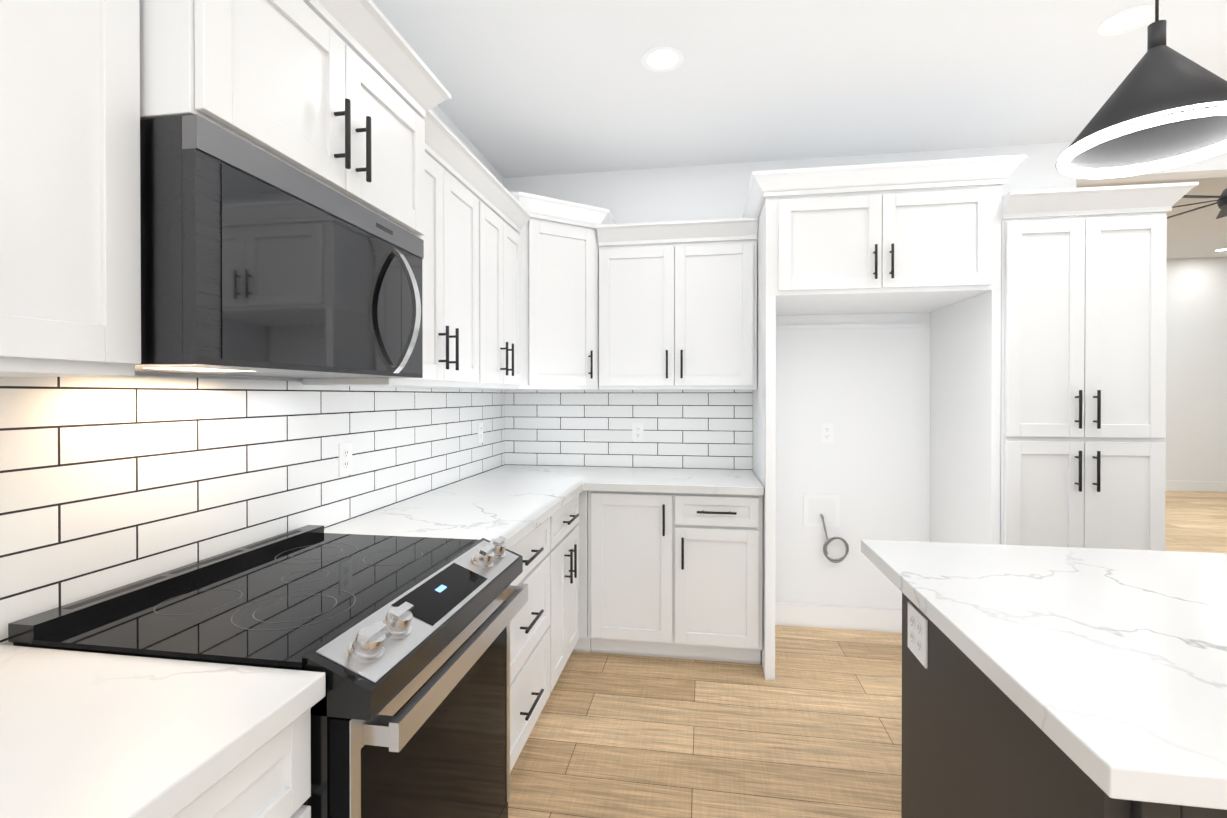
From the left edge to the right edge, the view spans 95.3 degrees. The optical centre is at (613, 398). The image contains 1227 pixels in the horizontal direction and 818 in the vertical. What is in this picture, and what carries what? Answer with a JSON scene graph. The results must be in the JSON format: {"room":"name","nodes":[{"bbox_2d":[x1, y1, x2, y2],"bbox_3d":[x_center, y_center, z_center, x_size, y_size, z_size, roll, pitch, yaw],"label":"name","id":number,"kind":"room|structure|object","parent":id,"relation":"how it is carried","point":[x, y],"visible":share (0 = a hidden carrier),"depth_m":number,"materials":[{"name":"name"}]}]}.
{"room":"kitchen","nodes":[
{"label":"kitchen","id":0,"kind":"room"},
{"bbox_2d":[135,0,503,380],"bbox_3d":[-0.822,-0.309,3.191,0.120,3.300,12.440,0,0,9],"label":"wall","id":1,"kind":"structure","parent":0,"point":[442,116],"depth_m":2.70,"materials":[{"name":"white paint"}]},
{"bbox_2d":[0,0,140,376],"bbox_3d":[-0.974,-0.441,0.671,0.354,0.810,0.595,0,0,9],"label":"upper cabinet","id":2,"kind":"object","parent":1,"relation":"attached to","point":[70,262],"visible":1,"depth_m":0.84,"materials":[{"name":"white wood"}]},
{"bbox_2d":[0,375,504,644],"bbox_3d":[-1.042,0.219,1.406,0.008,0.542,4.400,0,0,9],"label":"backsplash","id":3,"kind":"structure","parent":1,"relation":"attached to","point":[107,483],"depth_m":1.37,"materials":[{"name":"tile"}]},
{"bbox_2d":[339,442,351,476],"bbox_3d":[-0.944,0.214,1.972,0.006,0.114,0.070,0,0,9],"label":"electrical outlet","id":4,"kind":"object","parent":3,"relation":"attached to","point":[345,458],"visible":1,"depth_m":1.97,"materials":[{"name":"white plastic"}]},
{"bbox_2d":[478,422,482,442],"bbox_3d":[-0.753,0.195,3.169,0.006,0.114,0.070,0,0,9],"label":"electrical outlet","id":5,"kind":"object","parent":3,"relation":"attached to","point":[480,432],"visible":1,"depth_m":3.16,"materials":[{"name":"white plastic"}]},
{"bbox_2d":[140,0,424,237],"bbox_3d":[-0.814,-0.664,1.338,0.458,0.370,0.769,0,0,9],"label":"upper cabinet","id":6,"kind":"object","parent":1,"relation":"attached to","point":[301,86],"visible":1,"depth_m":1.14,"materials":[{"name":"white wood"}]},
{"bbox_2d":[135,114,423,378],"bbox_3d":[-0.803,-0.267,1.339,0.480,0.417,0.766,0,0,9],"label":"microwave","id":7,"kind":"object","parent":6,"relation":"attached to","point":[256,262],"visible":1,"depth_m":1.08,"materials":[{"name":"black metal"}]},
{"bbox_2d":[303,0,530,233],"bbox_3d":[-0.765,-0.899,1.612,0.468,0.094,2.665,0,0,9],"label":"crown molding","id":8,"kind":"structure","parent":6,"relation":"on","point":[366,31],"depth_m":1.59,"materials":[{"name":"white wood"}]},
{"bbox_2d":[302,152,478,387],"bbox_3d":[-0.753,-0.448,2.055,0.354,0.810,0.658,0,0,9],"label":"upper cabinet","id":9,"kind":"object","parent":1,"relation":"attached to","point":[450,285],"visible":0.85,"depth_m":2.06,"materials":[{"name":"white wood"}]},
{"bbox_2d":[439,196,521,388],"bbox_3d":[-0.656,-0.451,2.661,0.354,0.810,0.566,0,0,9],"label":"upper cabinet","id":10,"kind":"object","parent":1,"relation":"attached to","point":[500,303],"visible":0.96,"depth_m":2.59,"materials":[{"name":"white wood"}]},
{"bbox_2d":[372,0,1226,177],"bbox_3d":[3.479,-1.435,-0.388,9.500,0.100,6.500,0,0,9],"label":"ceiling","id":11,"kind":"structure","parent":0,"point":[543,87],"depth_m":2.40,"materials":[{"name":"white paint"}]},
{"bbox_2d":[641,46,683,71],"bbox_3d":[0.202,-1.398,2.309,0.176,0.002,0.176,0,0,9],"label":"recessed light","id":12,"kind":"object","parent":11,"relation":"in","point":[666,58],"visible":1,"depth_m":2.31,"materials":[{"name":"white paint"}]},
{"bbox_2d":[1097,4,1161,35],"bbox_3d":[1.904,-1.397,2.069,0.176,0.002,0.176,0,0,9],"label":"recessed light","id":13,"kind":"object","parent":11,"relation":"in","point":[1125,21],"visible":0.88,"depth_m":2.07,"materials":[{"name":"white paint"}]},
{"bbox_2d":[1055,0,1226,178],"bbox_3d":[1.098,-0.947,1.129,0.320,0.891,0.320,0,0,9],"label":"pendant light","id":14,"kind":"object","parent":11,"relation":"hanging from","point":[1164,107],"visible":1,"depth_m":1.12,"materials":[{"name":"grey metal"}]},
{"bbox_2d":[504,142,1226,608],"bbox_3d":[4.001,-0.307,2.886,9.500,3.300,0.120,0,0,9],"label":"wall","id":15,"kind":"structure","parent":0,"point":[864,392],"depth_m":3.26,"materials":[{"name":"white paint"}]},
{"bbox_2d":[478,218,599,389],"bbox_3d":[-0.413,-0.502,3.216,0.658,0.905,0.600,0,0,9],"label":"upper cabinet","id":16,"kind":"object","parent":15,"relation":"attached to","point":[560,306],"visible":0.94,"depth_m":3.03,"materials":[{"name":"white wood"}]},
{"bbox_2d":[505,390,752,469],"bbox_3d":[0.068,0.208,3.452,1.539,0.542,0.008,0,0,9],"label":"backsplash","id":17,"kind":"structure","parent":15,"relation":"attached to","point":[701,429],"depth_m":3.44,"materials":[{"name":"tile"}]},
{"bbox_2d":[632,423,643,441],"bbox_3d":[0.150,0.210,3.431,0.070,0.114,0.006,0,0,9],"label":"electrical outlet","id":18,"kind":"object","parent":17,"relation":"attached to","point":[637,432],"visible":1,"depth_m":3.43,"materials":[{"name":"white plastic"}]},
{"bbox_2d":[599,240,756,389],"bbox_3d":[0.365,-0.454,3.216,0.873,0.810,0.354,0,0,9],"label":"upper cabinet","id":19,"kind":"object","parent":15,"relation":"attached to","point":[677,316],"visible":1,"depth_m":3.08,"materials":[{"name":"white wood"}]},
{"bbox_2d":[473,155,1026,245],"bbox_3d":[0.547,-0.957,2.990,2.626,0.195,0.750,0,0,9],"label":"crown molding","id":20,"kind":"structure","parent":15,"relation":"attached to","point":[971,172],"depth_m":2.61,"materials":[{"name":"white wood"}]},
{"bbox_2d":[804,494,839,526],"bbox_3d":[1.215,0.656,3.260,0.200,0.190,0.030,0,0,9],"label":"outlet box","id":21,"kind":"object","parent":15,"relation":"attached to","point":[817,507],"visible":0.98,"depth_m":3.27,"materials":[{"name":"white plastic"}]},
{"bbox_2d":[822,517,848,562],"bbox_3d":[1.278,0.816,3.222,0.148,0.260,0.038,0,0,9],"label":"cord","id":22,"kind":"object","parent":21,"relation":"attached to","point":[825,545],"visible":0.98,"depth_m":3.21,"materials":[{"name":"grey plastic"}]},
{"bbox_2d":[821,423,832,442],"bbox_3d":[1.246,0.204,3.264,0.070,0.114,0.006,0,0,9],"label":"outlet","id":23,"kind":"object","parent":15,"relation":"attached to","point":[826,432],"visible":1,"depth_m":3.26,"materials":[{"name":"white plastic"}]},
{"bbox_2d":[775,602,901,632],"bbox_3d":[1.336,1.276,3.252,0.933,0.130,0.014,0,0,9],"label":"baseboard","id":24,"kind":"structure","parent":15,"relation":"attached to","point":[842,617],"depth_m":3.25,"materials":[{"name":"white paint"}]},
{"bbox_2d":[776,322,930,329],"bbox_3d":[1.336,-0.417,3.244,0.933,0.025,0.012,0,0,9],"label":"trim","id":25,"kind":"structure","parent":15,"relation":"attached to","point":[849,326],"depth_m":3.23,"materials":[{"name":"white paint"}]},
{"bbox_2d":[508,491,1226,817],"bbox_3d":[3.928,1.375,2.441,9.740,0.060,12.440,0,0,9],"label":"floor","id":26,"kind":"structure","parent":0,"point":[813,729],"depth_m":2.26,"materials":[{"name":"brown wood"}]},
{"bbox_2d":[173,708,310,817],"bbox_3d":[-0.837,0.917,0.552,0.664,0.875,0.809,0,0,9],"label":"base cabinet","id":27,"kind":"object","parent":26,"relation":"on","point":[271,778],"visible":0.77,"depth_m":0.82,"materials":[{"name":"white wood"}]},
{"bbox_2d":[0,644,325,817],"bbox_3d":[-0.846,0.460,0.539,0.650,0.040,0.827,0,0,9],"label":"countertop","id":28,"kind":"structure","parent":27,"relation":"on","point":[91,735],"depth_m":0.75,"materials":[{"name":"white stone"}]},
{"bbox_2d":[8,525,527,817],"bbox_3d":[-0.660,0.874,1.324,0.730,0.954,0.776,0,0,9],"label":"range","id":29,"kind":"object","parent":26,"relation":"on","point":[402,643],"visible":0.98,"depth_m":1.14,"materials":[{"name":"black glass"}]},
{"bbox_2d":[509,518,549,771],"bbox_3d":[-0.600,0.909,2.035,0.664,0.875,0.651,0,0,9],"label":"base cabinet","id":30,"kind":"object","parent":26,"relation":"on","point":[529,659],"visible":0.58,"depth_m":2.04,"materials":[{"name":"white wood"}]},
{"bbox_2d":[547,494,578,691],"bbox_3d":[-0.506,0.906,2.628,0.664,0.875,0.542,0,0,9],"label":"base cabinet","id":31,"kind":"object","parent":26,"relation":"on","point":[563,553],"visible":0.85,"depth_m":2.52,"materials":[{"name":"white wood"}]},
{"bbox_2d":[573,491,590,651],"bbox_3d":[-0.415,0.903,3.209,0.660,0.875,0.628,0,0,9],"label":"base cabinet","id":32,"kind":"object","parent":26,"relation":"on","point":[583,643],"visible":0.04,"depth_m":2.87,"materials":[{"name":"white wood"}]},
{"bbox_2d":[588,491,762,664],"bbox_3d":[0.341,0.904,3.070,0.871,0.875,0.664,0,0,9],"label":"base cabinet","id":33,"kind":"object","parent":26,"relation":"on","point":[676,575],"visible":1,"depth_m":2.79,"materials":[{"name":"white wood"}]},
{"bbox_2d":[324,465,599,548],"bbox_3d":[-0.510,0.449,2.615,0.660,0.040,1.827,0,0,9],"label":"countertop","id":34,"kind":"structure","parent":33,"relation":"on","point":[513,505],"depth_m":2.21,"materials":[{"name":"white stone"}]},
{"bbox_2d":[580,467,763,495],"bbox_3d":[0.341,0.446,3.073,0.875,0.040,0.653,0,0,9],"label":"countertop","id":35,"kind":"structure","parent":33,"relation":"on","point":[616,479],"depth_m":2.90,"materials":[{"name":"white stone"}]},
{"bbox_2d":[753,185,1000,680],"bbox_3d":[1.274,0.195,2.885,1.019,2.295,0.742,0,0,9],"label":"surround","id":36,"kind":"object","parent":26,"relation":"on","point":[936,252],"visible":0.9,"depth_m":2.61,"materials":[{"name":"white wood"}]},
{"bbox_2d":[901,595,1226,817],"bbox_3d":[1.844,0.915,0.897,2.320,0.876,0.816,0,0,9],"label":"kitchen island","id":37,"kind":"object","parent":26,"relation":"on","point":[966,753],"depth_m":1.09,"materials":[{"name":"grey wood"}]},
{"bbox_2d":[908,602,927,668],"bbox_3d":[0.741,0.576,1.366,0.006,0.114,0.116,0,0,9],"label":"outlet","id":38,"kind":"object","parent":37,"relation":"attached to","point":[917,633],"visible":1,"depth_m":1.35,"materials":[{"name":"white plastic"}]},
{"bbox_2d":[861,539,1226,814],"bbox_3d":[1.862,0.457,1.006,2.400,0.040,1.070,0,0,9],"label":"island countertop","id":39,"kind":"structure","parent":37,"relation":"on","point":[1117,658],"depth_m":0.99,"materials":[{"name":"white stone"}]},
{"bbox_2d":[1000,212,1166,550],"bbox_3d":[2.095,0.273,2.754,0.640,2.140,0.742,0,0,9],"label":"pantry cabinet","id":40,"kind":"object","parent":26,"relation":"on","point":[1083,385],"visible":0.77,"depth_m":2.42,"materials":[{"name":"white wood"}]},
{"bbox_2d":[1002,182,1198,218],"bbox_3d":[2.129,-0.848,2.738,0.707,0.100,0.750,0,0,9],"label":"crown molding","id":41,"kind":"structure","parent":40,"relation":"on","point":[1134,199],"depth_m":2.40,"materials":[{"name":"white wood"}]},
{"bbox_2d":[1076,177,1226,258],"bbox_3d":[4.450,-2.022,5.691,9.500,0.100,5.580,0,0,9],"label":"ceiling","id":42,"kind":"structure","parent":0,"point":[1200,233],"depth_m":6.32,"materials":[{"name":"white paint"}]},
{"bbox_2d":[1167,188,1226,218],"bbox_3d":[5.046,-1.766,4.544,1.310,0.400,1.310,0,0,9],"label":"ceiling fan","id":43,"kind":"object","parent":42,"relation":"hanging from","point":[1221,202],"visible":0.69,"depth_m":4.59,"materials":[{"name":"grey metal"}]},
{"bbox_2d":[1212,248,1226,251],"bbox_3d":[8.127,-1.981,7.474,0.176,0.002,0.176,0,0,9],"label":"recessed light","id":44,"kind":"object","parent":42,"relation":"in","point":[1224,249],"visible":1,"depth_m":7.50,"materials":[{"name":"white paint"}]},
{"bbox_2d":[1165,257,1226,481],"bbox_3d":[4.900,-0.337,8.515,9.500,3.300,0.120,0,0,9],"label":"wall","id":45,"kind":"structure","parent":0,"point":[1196,371],"depth_m":7.92,"materials":[{"name":"white paint"}]},
{"bbox_2d":[1165,481,1226,491],"bbox_3d":[4.889,1.243,8.456,9.500,0.140,0.014,0,0,9],"label":"baseboard","id":46,"kind":"structure","parent":45,"relation":"attached to","point":[1208,486],"depth_m":7.91,"materials":[{"name":"white paint"}]}
]}

